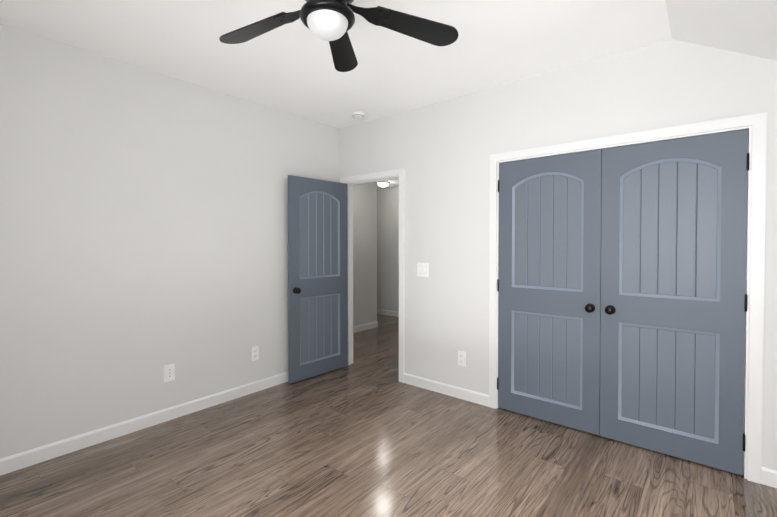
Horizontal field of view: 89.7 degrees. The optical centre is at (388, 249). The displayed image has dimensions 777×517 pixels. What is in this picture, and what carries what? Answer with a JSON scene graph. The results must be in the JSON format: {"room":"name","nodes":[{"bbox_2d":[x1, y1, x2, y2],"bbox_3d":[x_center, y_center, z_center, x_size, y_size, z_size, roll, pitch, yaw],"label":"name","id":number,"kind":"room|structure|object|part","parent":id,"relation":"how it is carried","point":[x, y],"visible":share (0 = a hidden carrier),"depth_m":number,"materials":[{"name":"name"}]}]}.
{"room":"empty bedroom","nodes":[
{"label":"empty bedroom","id":0,"kind":"room"},
{"bbox_2d":[0,24,338,458],"bbox_3d":[-2.040,-0.005,2.739,0.120,2.680,4.520,1,1,39],"label":"wall","id":1,"kind":"structure","parent":0,"point":[143,227],"depth_m":2.84,"materials":[{"name":"paint"}]},
{"bbox_2d":[0,372,287,475],"bbox_3d":[-1.940,1.287,2.774,0.016,0.095,4.370,1,1,39],"label":"baseboard","id":2,"kind":"structure","parent":1,"relation":"attached to","point":[15,462],"depth_m":2.82,"materials":[{"name":"white wood"}]},
{"bbox_2d":[164,363,174,381],"bbox_3d":[-1.710,0.962,3.053,0.010,0.130,0.079,1,1,39],"label":"outlet","id":3,"kind":"object","parent":1,"relation":"attached to","point":[169,372],"visible":1,"depth_m":3.05,"materials":[{"name":"white plastic"}]},
{"bbox_2d":[251,346,258,360],"bbox_3d":[-1.238,0.963,3.629,0.008,0.130,0.079,1,1,39],"label":"outlet","id":4,"kind":"object","parent":1,"relation":"attached to","point":[254,353],"visible":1,"depth_m":3.63,"materials":[{"name":"white plastic"}]},
{"bbox_2d":[0,0,671,128],"bbox_3d":[-0.819,-1.391,1.793,3.180,0.120,4.640,1,1,39],"label":"ceiling","id":5,"kind":"structure","parent":0,"point":[289,68],"depth_m":2.56,"materials":[{"name":"paint"}]},
{"bbox_2d":[219,0,457,71],"bbox_3d":[-0.257,-1.110,1.647,1.351,0.430,1.274,1,1,39],"label":"ceiling fan","id":6,"kind":"object","parent":5,"relation":"hanging from","point":[332,22],"visible":1,"depth_m":1.80,"materials":[{"name":"black"}]},
{"bbox_2d":[352,111,364,118],"bbox_3d":[-0.302,-1.343,3.906,0.128,0.040,0.128,1,1,39],"label":"smoke detector","id":7,"kind":"object","parent":5,"relation":"attached to","point":[358,114],"visible":1,"depth_m":3.87,"materials":[{"name":"white plastic"}]},
{"bbox_2d":[353,183,372,326],"bbox_3d":[-0.802,0.068,5.793,0.120,2.440,1.530,1,1,39],"label":"wall","id":8,"kind":"structure","parent":0,"point":[362,193],"depth_m":6.18,"materials":[{"name":"paint"}]},
{"bbox_2d":[353,322,375,332],"bbox_3d":[-0.709,1.240,5.819,0.014,0.095,1.660,1,1,39],"label":"baseboard","id":9,"kind":"structure","parent":8,"relation":"attached to","point":[367,326],"depth_m":6.21,"materials":[{"name":"white wood"}]},
{"bbox_2d":[373,182,376,321],"bbox_3d":[-1.092,0.047,7.111,2.240,2.440,0.120,1,1,39],"label":"wall","id":10,"kind":"structure","parent":0,"point":[375,249],"depth_m":6.41,"materials":[{"name":"paint"}]},
{"bbox_2d":[377,179,398,189],"bbox_3d":[-0.317,-1.218,6.145,4.640,0.120,2.720,1,1,39],"label":"ceiling","id":11,"kind":"structure","parent":0,"point":[394,184],"depth_m":7.01,"materials":[{"name":"paint"}]},
{"bbox_2d":[377,182,389,186],"bbox_3d":[-0.089,-1.130,6.787,0.230,0.076,0.230,1,1,39],"label":"hall ceiling light","id":12,"kind":"object","parent":11,"relation":"attached to","point":[383,184],"visible":1,"depth_m":6.72,"materials":[{"name":"white glass"}]},
{"bbox_2d":[377,187,398,311],"bbox_3d":[0.508,0.047,7.169,4.640,2.440,0.120,1,1,39],"label":"wall","id":13,"kind":"structure","parent":0,"point":[387,199],"depth_m":7.51,"materials":[{"name":"paint"}]},
{"bbox_2d":[377,309,398,316],"bbox_3d":[0.465,1.220,7.135,4.400,0.095,0.014,1,1,39],"label":"baseboard","id":14,"kind":"structure","parent":13,"relation":"attached to","point":[379,311],"depth_m":7.51,"materials":[{"name":"white wood"}]},
{"bbox_2d":[0,314,776,516],"bbox_3d":[-0.548,1.374,3.444,7.720,0.100,7.470,1,1,39],"label":"floor","id":15,"kind":"structure","parent":0,"point":[366,433],"depth_m":2.40,"materials":[{"name":"laminate"}]},
{"bbox_2d":[339,39,776,470],"bbox_3d":[0.800,-0.016,3.409,5.620,2.680,0.120,1,1,39],"label":"wall","id":16,"kind":"structure","parent":0,"point":[440,152],"depth_m":3.30,"materials":[{"name":"paint"}]},
{"bbox_2d":[288,175,347,383],"bbox_3d":[-0.717,0.287,4.090,0.160,2.030,0.758,1,1,42],"label":"entry door","id":17,"kind":"structure","parent":16,"relation":"in","point":[317,276],"depth_m":4.05,"materials":[{"name":"blue wood"}]},
{"bbox_2d":[340,168,404,382],"bbox_3d":[-0.152,0.252,4.195,0.905,2.121,0.152,1,1,39],"label":"door frame","id":18,"kind":"structure","parent":16,"relation":"attached to","point":[396,172],"depth_m":3.96,"materials":[{"name":"white wood"}]},
{"bbox_3d":[-0.152,0.280,4.195,0.793,2.065,0.121,1,1,39],"label":"entry door jamb","id":19,"kind":"part","parent":18,"relation":"part of","materials":[{"name":"white wood"}]},
{"bbox_2d":[417,263,428,276],"bbox_3d":[0.323,0.190,3.719,0.131,0.130,0.012,1,1,39],"label":"light switch","id":20,"kind":"object","parent":16,"relation":"attached to","point":[423,269],"visible":1,"depth_m":3.71,"materials":[{"name":"white plastic"}]},
{"bbox_2d":[404,373,488,406],"bbox_3d":[0.503,1.274,3.587,0.898,0.095,0.014,1,1,39],"label":"baseboard","id":21,"kind":"structure","parent":16,"relation":"attached to","point":[461,393],"depth_m":3.55,"materials":[{"name":"white wood"}]},
{"bbox_2d":[458,351,465,366],"bbox_3d":[0.649,0.966,3.466,0.079,0.130,0.008,1,1,39],"label":"outlet","id":22,"kind":"object","parent":16,"relation":"attached to","point":[461,358],"visible":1,"depth_m":3.46,"materials":[{"name":"white plastic"}]},
{"bbox_2d":[497,149,601,434],"bbox_3d":[1.215,0.303,3.019,0.764,2.030,0.160,1,1,39],"label":"closet door","id":23,"kind":"structure","parent":16,"relation":"in","point":[549,300],"depth_m":2.98,"materials":[{"name":"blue wood"}]},
{"bbox_2d":[489,112,766,483],"bbox_3d":[1.538,0.301,2.809,1.560,2.065,0.121,1,1,39],"label":"door frame","id":24,"kind":"structure","parent":16,"relation":"attached to","point":[748,240],"depth_m":2.30,"materials":[{"name":"white wood"}]},
{"bbox_2d":[600,129,749,475],"bbox_3d":[1.808,0.311,2.533,0.764,2.030,0.160,1,1,39],"label":"closet door","id":25,"kind":"structure","parent":16,"relation":"in","point":[674,295],"depth_m":2.50,"materials":[{"name":"blue wood"}]},
{"bbox_2d":[762,467,776,487],"bbox_3d":[2.479,1.299,1.966,0.869,0.095,0.014,1,1,39],"label":"baseboard","id":26,"kind":"structure","parent":16,"relation":"attached to","point":[769,476],"depth_m":2.22,"materials":[{"name":"white wood"}]},
{"bbox_2d":[665,0,776,60],"bbox_3d":[0.975,-0.951,0.328,1.460,0.996,4.400,1,1,39],"label":"ceiling","id":27,"kind":"structure","parent":0,"point":[747,27],"depth_m":2.08,"materials":[{"name":"paint"}]}
]}

